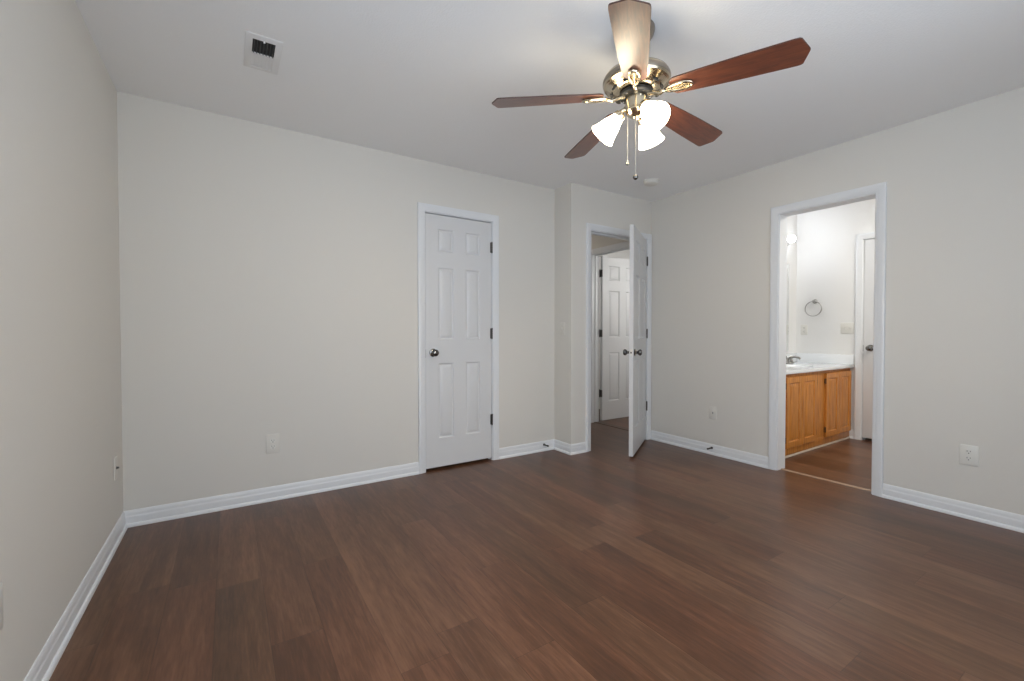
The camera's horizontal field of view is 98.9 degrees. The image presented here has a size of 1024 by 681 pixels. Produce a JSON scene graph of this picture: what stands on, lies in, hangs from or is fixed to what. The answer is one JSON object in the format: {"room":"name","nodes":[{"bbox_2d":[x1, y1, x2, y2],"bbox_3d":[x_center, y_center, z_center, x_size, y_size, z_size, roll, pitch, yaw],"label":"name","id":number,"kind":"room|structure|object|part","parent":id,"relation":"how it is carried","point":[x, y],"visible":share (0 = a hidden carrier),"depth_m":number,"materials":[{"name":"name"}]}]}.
{"room":"empty bedroom","nodes":[
{"label":"empty bedroom","id":0,"kind":"room"},
{"bbox_2d":[0,0,122,680],"bbox_3d":[-1.235,-0.139,0.862,0.120,2.440,3.953,-1,1,-33],"label":"wall","id":1,"kind":"structure","parent":0,"point":[61,500],"depth_m":1.51,"materials":[{"name":"white paint"}]},
{"bbox_2d":[0,583,3,630],"bbox_3d":[-1.312,0.692,1.113,0.008,0.120,0.078,-1,1,-33],"label":"wall outlet","id":2,"kind":"object","parent":1,"relation":"attached to","point":[1,584],"visible":1,"depth_m":1.14,"materials":[{"name":"white plastic"}]},
{"bbox_2d":[113,455,118,480],"bbox_3d":[-2.079,0.670,2.305,0.017,0.120,0.072,-1,1,-33],"label":"wall plate","id":3,"kind":"object","parent":1,"relation":"attached to","point":[115,459],"visible":1,"depth_m":2.29,"materials":[{"name":"white plastic"}]},
{"bbox_2d":[23,462,418,680],"bbox_3d":[-0.453,1.027,1.388,1.742,0.092,3.713,-1,1,-33],"label":"baseboard","id":4,"kind":"structure","parent":1,"relation":"attached to","point":[47,660],"depth_m":2.56,"materials":[{"name":"white paint"}]},
{"bbox_2d":[117,91,554,510],"bbox_3d":[-0.929,-0.181,3.343,3.091,2.440,0.120,-1,1,-33],"label":"wall","id":5,"kind":"structure","parent":0,"point":[269,274],"depth_m":2.89,"materials":[{"name":"white paint"}]},
{"bbox_2d":[266,434,279,453],"bbox_3d":[-1.566,0.676,2.868,0.078,0.125,0.008,-1,1,-33],"label":"wall outlet","id":6,"kind":"object","parent":5,"relation":"attached to","point":[272,440],"visible":1,"depth_m":2.87,"materials":[{"name":"white plastic"}]},
{"bbox_2d":[417,202,498,473],"bbox_3d":[-0.454,-0.018,3.642,0.728,2.105,0.138,-1,1,-33],"label":"trim","id":7,"kind":"structure","parent":5,"relation":"attached to","point":[422,208],"depth_m":3.52,"materials":[{"name":"white paint"}]},
{"bbox_2d":[425,213,492,468],"bbox_3d":[-0.418,0.006,3.593,0.609,2.013,0.100,-1,1,-33],"label":"door","id":8,"kind":"structure","parent":5,"relation":"in","point":[458,330],"depth_m":3.59,"materials":[{"name":"white paint"}]},
{"bbox_3d":[-0.605,0.098,3.445,0.055,0.055,0.052,-1,1,-33],"label":"knob","id":9,"kind":"part","parent":8,"relation":"part of","materials":[{"name":"silver metal"}]},
{"bbox_2d":[499,439,586,458],"bbox_3d":[0.286,0.983,3.924,0.800,0.092,0.258,-1,1,-33],"label":"baseboard","id":10,"kind":"structure","parent":5,"relation":"attached to","point":[577,448],"depth_m":3.98,"materials":[{"name":"white paint"}]},
{"bbox_2d":[49,409,1023,680],"bbox_3d":[1.028,1.085,3.555,6.830,0.100,5.980,-1,1,-33],"label":"floor","id":11,"kind":"structure","parent":0,"point":[662,562],"depth_m":1.91,"materials":[{"name":"brown wood"}]},
{"bbox_2d":[785,368,851,457],"bbox_3d":[2.707,0.652,4.327,1.595,0.738,0.533,-1,1,-33],"label":"vanity cabinet","id":12,"kind":"object","parent":11,"relation":"on","point":[818,403],"visible":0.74,"depth_m":4.15,"materials":[{"name":"brown wood"}]},
{"bbox_3d":[2.499,0.633,3.887,0.283,0.621,0.020,-1,1,-33],"label":"cabinet door","id":13,"kind":"part","parent":12,"relation":"part of","materials":[{"name":"brown wood"}]},
{"bbox_3d":[2.741,0.630,4.044,0.283,0.621,0.020,-1,1,-33],"label":"cabinet door","id":14,"kind":"part","parent":12,"relation":"part of","materials":[{"name":"brown wood"}]},
{"bbox_3d":[2.841,1.016,4.124,1.593,0.016,0.012,-1,1,-33],"label":"shoe moulding","id":15,"kind":"part","parent":12,"relation":"part of","materials":[{"name":"beige wood"}]},
{"bbox_2d":[786,353,854,374],"bbox_3d":[2.703,0.271,4.316,1.634,0.235,0.560,-1,1,-33],"label":"countertop","id":16,"kind":"structure","parent":12,"relation":"on","point":[809,362],"depth_m":4.57,"materials":[{"name":"white stone"}]},
{"bbox_2d":[786,355,800,363],"bbox_3d":[2.975,0.203,4.680,0.161,0.086,0.170,0,1,15],"label":"bathroom faucet","id":17,"kind":"object","parent":16,"relation":"on","point":[789,360],"visible":0.89,"depth_m":4.66,"materials":[{"name":"silver metal"}]},
{"bbox_3d":[2.995,0.199,4.651,0.030,0.076,0.135,-1,1,-33],"label":"spout","id":18,"kind":"part","parent":17,"relation":"part of","materials":[{"name":"silver metal"}]},
{"bbox_3d":[3.144,0.626,4.304,0.280,0.621,0.020,-1,1,-33],"label":"cabinet door","id":19,"kind":"part","parent":12,"relation":"part of","materials":[{"name":"brown wood"}]},
{"bbox_3d":[3.384,0.623,4.460,0.280,0.621,0.020,-1,1,-33],"label":"cabinet door","id":20,"kind":"part","parent":12,"relation":"part of","materials":[{"name":"brown wood"}]},
{"bbox_2d":[75,0,1023,201],"bbox_3d":[1.027,-1.465,3.513,6.830,0.120,5.980,-1,1,-33],"label":"ceiling","id":21,"kind":"structure","parent":0,"point":[418,79],"depth_m":2.26,"materials":[{"name":"white paint"}]},
{"bbox_2d":[243,31,283,74],"bbox_3d":[-1.203,-1.373,2.113,0.152,0.013,0.300,-1,1,-33],"label":"ceiling vent","id":22,"kind":"object","parent":21,"relation":"in","point":[262,53],"visible":1,"depth_m":2.10,"materials":[{"name":"white metal"}]},
{"bbox_2d":[643,178,658,186],"bbox_3d":[1.230,-1.391,3.872,0.136,0.040,0.136,-1,1,-33],"label":"smoke detector","id":23,"kind":"object","parent":21,"relation":"attached to","point":[650,182],"visible":1,"depth_m":3.83,"materials":[{"name":"white plastic"}]},
{"bbox_2d":[492,0,810,179],"bbox_3d":[0.583,-1.048,1.981,1.193,0.662,1.219,-1,1,-33],"label":"ceiling fan","id":24,"kind":"object","parent":21,"relation":"hanging from","point":[638,77],"visible":1,"depth_m":1.83,"materials":[{"name":"brown wood"}]},
{"bbox_3d":[0.156,-1.067,1.946,0.492,0.006,0.134,-3,13,0],"label":"blade","id":25,"kind":"part","parent":24,"relation":"part of","materials":[{"name":"brown wood"}]},
{"bbox_3d":[0.428,-1.073,2.323,0.134,0.006,0.492,-13,2,-18],"label":"blade","id":26,"kind":"part","parent":24,"relation":"part of","materials":[{"name":"brown wood"}]},
{"bbox_3d":[0.422,-0.954,1.980,0.126,0.138,0.128,-1,1,-33],"label":"lamp shade","id":27,"kind":"part","parent":24,"relation":"part of","materials":[{"name":"white glass"}]},
{"bbox_3d":[0.485,-1.011,1.964,0.061,0.061,0.062,-1,1,-33],"label":"light arm","id":28,"kind":"part","parent":24,"relation":"part of","materials":[{"name":"gold metal"}]},
{"bbox_3d":[0.431,-1.060,1.571,0.134,0.006,0.492,13,8,17],"label":"blade","id":29,"kind":"part","parent":24,"relation":"part of","materials":[{"name":"brown wood"}]},
{"bbox_3d":[0.551,-0.860,1.951,0.003,0.248,0.003,0,1,-10],"label":"pull chain","id":30,"kind":"part","parent":24,"relation":"part of","materials":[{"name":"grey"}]},
{"bbox_3d":[0.568,-1.009,1.883,0.056,0.061,0.067,-1,1,-33],"label":"light arm","id":31,"kind":"part","parent":24,"relation":"part of","materials":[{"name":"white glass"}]},
{"bbox_3d":[0.577,-0.976,1.852,0.048,0.076,0.072,-1,1,-33],"label":"bulb","id":32,"kind":"part","parent":24,"relation":"part of","materials":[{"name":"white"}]},
{"bbox_3d":[0.635,-0.955,2.044,0.136,0.138,0.120,-1,1,-33],"label":"lamp shade","id":33,"kind":"part","parent":24,"relation":"part of","materials":[{"name":"white glass"}]},
{"bbox_3d":[0.582,-0.951,1.826,0.120,0.138,0.136,-1,1,-33],"label":"lamp shade","id":34,"kind":"part","parent":24,"relation":"part of","materials":[{"name":"white glass"}]},
{"bbox_3d":[0.871,-1.071,2.181,0.492,0.006,0.134,3,-13,-36],"label":"blade","id":35,"kind":"part","parent":24,"relation":"part of","materials":[{"name":"brown wood"}]},
{"bbox_3d":[0.873,-1.063,1.716,0.492,0.006,0.134,5,-8,36],"label":"blade","id":36,"kind":"part","parent":24,"relation":"part of","materials":[{"name":"brown wood"}]},
{"bbox_2d":[554,186,562,440],"bbox_3d":[-0.046,-0.208,4.933,0.120,2.440,2.064,-1,1,-33],"label":"wall","id":37,"kind":"structure","parent":0,"point":[558,192],"depth_m":4.08,"materials":[{"name":"white paint"}]},
{"bbox_2d":[562,183,651,443],"bbox_3d":[0.949,-0.197,4.277,1.078,2.440,0.120,-1,1,-33],"label":"wall","id":38,"kind":"structure","parent":0,"point":[582,205],"depth_m":4.00,"materials":[{"name":"white paint"}]},
{"bbox_2d":[586,223,651,451],"bbox_3d":[1.020,-0.031,4.325,0.888,2.105,0.157,-1,1,-33],"label":"trim","id":39,"kind":"structure","parent":38,"relation":"attached to","point":[591,229],"depth_m":4.16,"materials":[{"name":"white paint"}]},
{"bbox_2d":[623,224,647,456],"bbox_3d":[1.196,-0.002,4.141,0.164,2.013,0.771,0,1,25],"label":"door","id":40,"kind":"structure","parent":38,"relation":"in","point":[638,405],"depth_m":3.98,"materials":[{"name":"white paint"}]},
{"bbox_2d":[591,235,626,249],"bbox_3d":[0.898,-0.219,5.546,0.120,2.440,2.062,-1,1,-33],"label":"wall","id":41,"kind":"structure","parent":0,"point":[596,241],"depth_m":5.16,"materials":[{"name":"white paint"}]},
{"bbox_2d":[594,422,628,430],"bbox_3d":[1.215,1.007,5.078,0.040,0.005,0.710,-1,1,-33],"label":"trim","id":42,"kind":"structure","parent":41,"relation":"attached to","point":[594,422],"depth_m":5.13,"materials":[{"name":"brown wood"}]},
{"bbox_2d":[599,256,629,419],"bbox_3d":[1.386,-0.028,5.563,0.715,2.013,0.164,-1,1,-33],"label":"door","id":43,"kind":"structure","parent":41,"relation":"in","point":[614,272],"depth_m":5.47,"materials":[{"name":"white paint"}]},
{"bbox_2d":[591,241,629,422],"bbox_3d":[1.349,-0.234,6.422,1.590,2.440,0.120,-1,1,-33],"label":"door frame","id":44,"kind":"structure","parent":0,"point":[625,254],"depth_m":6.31,"materials":[{"name":"white paint"}]},
{"bbox_2d":[786,215,796,352],"bbox_3d":[2.794,-0.207,4.773,2.318,2.440,0.120,-1,1,-33],"label":"wall","id":45,"kind":"structure","parent":0,"point":[791,220],"depth_m":4.93,"materials":[{"name":"white paint"}]},
{"bbox_2d":[786,264,788,351],"bbox_3d":[2.562,-0.356,4.542,1.245,0.990,0.009,-1,1,-33],"label":"vanity mirror","id":46,"kind":"object","parent":45,"relation":"attached to","point":[787,316],"visible":0.05,"depth_m":4.87,"materials":[{"name":"silver metal"}]},
{"bbox_2d":[787,235,795,245],"bbox_3d":[2.751,-1.094,4.582,0.780,0.110,0.127,-1,1,-33],"label":"vanity light","id":47,"kind":"object","parent":45,"relation":"attached to","point":[791,238],"visible":0.26,"depth_m":4.71,"materials":[{"name":"white glass"}]},
{"bbox_2d":[786,353,796,361],"bbox_3d":[2.556,0.199,4.542,1.634,0.100,0.018,-1,1,-33],"label":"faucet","id":48,"kind":"structure","parent":45,"relation":"attached to","point":[788,355],"depth_m":4.93,"materials":[{"name":"silver metal"}]},
{"bbox_2d":[796,199,874,436],"bbox_3d":[3.866,-0.196,4.127,0.120,2.440,2.130,-1,1,-33],"label":"wall","id":49,"kind":"structure","parent":0,"point":[826,238],"depth_m":4.71,"materials":[{"name":"white paint"}]},
{"bbox_2d":[801,325,807,334],"bbox_3d":[3.280,-0.119,4.916,0.008,0.115,0.070,-1,1,-33],"label":"wall outlet","id":50,"kind":"object","parent":49,"relation":"attached to","point":[804,328],"visible":1,"depth_m":4.91,"materials":[{"name":"white plastic"}]},
{"bbox_2d":[805,299,821,315],"bbox_3d":[3.316,-0.360,4.811,0.057,0.190,0.170,-1,1,-33],"label":"towel ring","id":51,"kind":"object","parent":49,"relation":"attached to","point":[814,301],"visible":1,"depth_m":4.81,"materials":[{"name":"silver metal"}]},
{"bbox_2d":[841,323,853,333],"bbox_3d":[3.496,-0.129,4.571,0.019,0.115,0.116,-1,1,-33],"label":"light switch","id":52,"kind":"object","parent":49,"relation":"attached to","point":[846,328],"visible":1,"depth_m":4.57,"materials":[{"name":"white plastic"}]},
{"bbox_2d":[849,429,853,438],"bbox_3d":[3.525,0.971,4.545,0.022,0.092,0.039,-1,1,-33],"label":"baseboard","id":53,"kind":"structure","parent":49,"relation":"attached to","point":[851,433],"depth_m":4.54,"materials":[{"name":"white paint"}]},
{"bbox_2d":[854,232,874,439],"bbox_3d":[3.786,-0.031,4.237,0.138,2.105,0.734,-1,1,-33],"label":"trim","id":54,"kind":"structure","parent":49,"relation":"attached to","point":[860,238],"depth_m":4.48,"materials":[{"name":"white paint"}]},
{"bbox_2d":[862,239,874,438],"bbox_3d":[3.733,-0.011,4.206,0.100,2.010,0.606,-1,1,-33],"label":"door","id":55,"kind":"structure","parent":49,"relation":"in","point":[869,244],"depth_m":4.43,"materials":[{"name":"white paint"}]},
{"bbox_3d":[3.583,0.076,4.395,0.052,0.055,0.055,-1,1,-33],"label":"knob","id":56,"kind":"part","parent":55,"relation":"part of","materials":[{"name":"silver metal"}]},
{"bbox_2d":[651,87,1023,514],"bbox_3d":[2.429,-0.178,3.093,0.120,2.440,3.716,-1,1,-33],"label":"wall","id":57,"kind":"structure","parent":0,"point":[954,311],"depth_m":2.80,"materials":[{"name":"white paint"}]},
{"bbox_2d":[651,430,767,468],"bbox_3d":[1.749,0.981,4.035,0.022,0.092,1.188,-1,1,-33],"label":"baseboard","id":58,"kind":"structure","parent":57,"relation":"attached to","point":[729,453],"depth_m":3.94,"materials":[{"name":"white paint"}]},
{"bbox_2d":[709,406,716,419],"bbox_3d":[1.811,0.652,3.946,0.008,0.115,0.070,-1,1,-33],"label":"wall plate","id":59,"kind":"object","parent":57,"relation":"attached to","point":[712,410],"visible":1,"depth_m":3.94,"materials":[{"name":"white plastic"}]},
{"bbox_2d":[781,468,870,490],"bbox_3d":[2.338,1.036,3.273,0.034,0.005,0.607,-1,1,-33],"label":"trim","id":60,"kind":"structure","parent":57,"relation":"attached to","point":[781,468],"depth_m":3.25,"materials":[{"name":"brown wood"}]},
{"bbox_2d":[768,181,886,496],"bbox_3d":[2.330,-0.007,3.250,0.157,2.093,0.733,-1,1,-33],"label":"trim","id":61,"kind":"structure","parent":57,"relation":"attached to","point":[778,237],"depth_m":3.32,"materials":[{"name":"white paint"}]},
{"bbox_2d":[882,483,1023,532],"bbox_3d":[2.893,1.010,2.268,0.022,0.092,1.555,-1,1,-33],"label":"baseboard","id":62,"kind":"structure","parent":57,"relation":"attached to","point":[991,516],"depth_m":2.62,"materials":[{"name":"white paint"}]},
{"bbox_2d":[959,444,978,466],"bbox_3d":[2.694,0.676,2.583,0.008,0.118,0.080,-1,1,-33],"label":"wall outlet","id":63,"kind":"object","parent":57,"relation":"attached to","point":[968,454],"visible":1,"depth_m":2.58,"materials":[{"name":"white plastic"}]},
{"bbox_2d":[965,456,972,460],"bbox_3d":[2.692,0.696,2.582,0.003,0.027,0.034,-1,1,-33],"label":"receptacle","id":64,"kind":"object","parent":63,"relation":"attached to","point":[967,458],"depth_m":2.58,"materials":[{"name":"white plastic"}]},
{"bbox_2d":[965,449,972,454],"bbox_3d":[2.692,0.657,2.581,0.003,0.027,0.034,-1,1,-33],"label":"receptacle","id":65,"kind":"object","parent":63,"relation":"attached to","point":[967,451],"depth_m":2.58,"materials":[{"name":"white plastic"}]}
]}

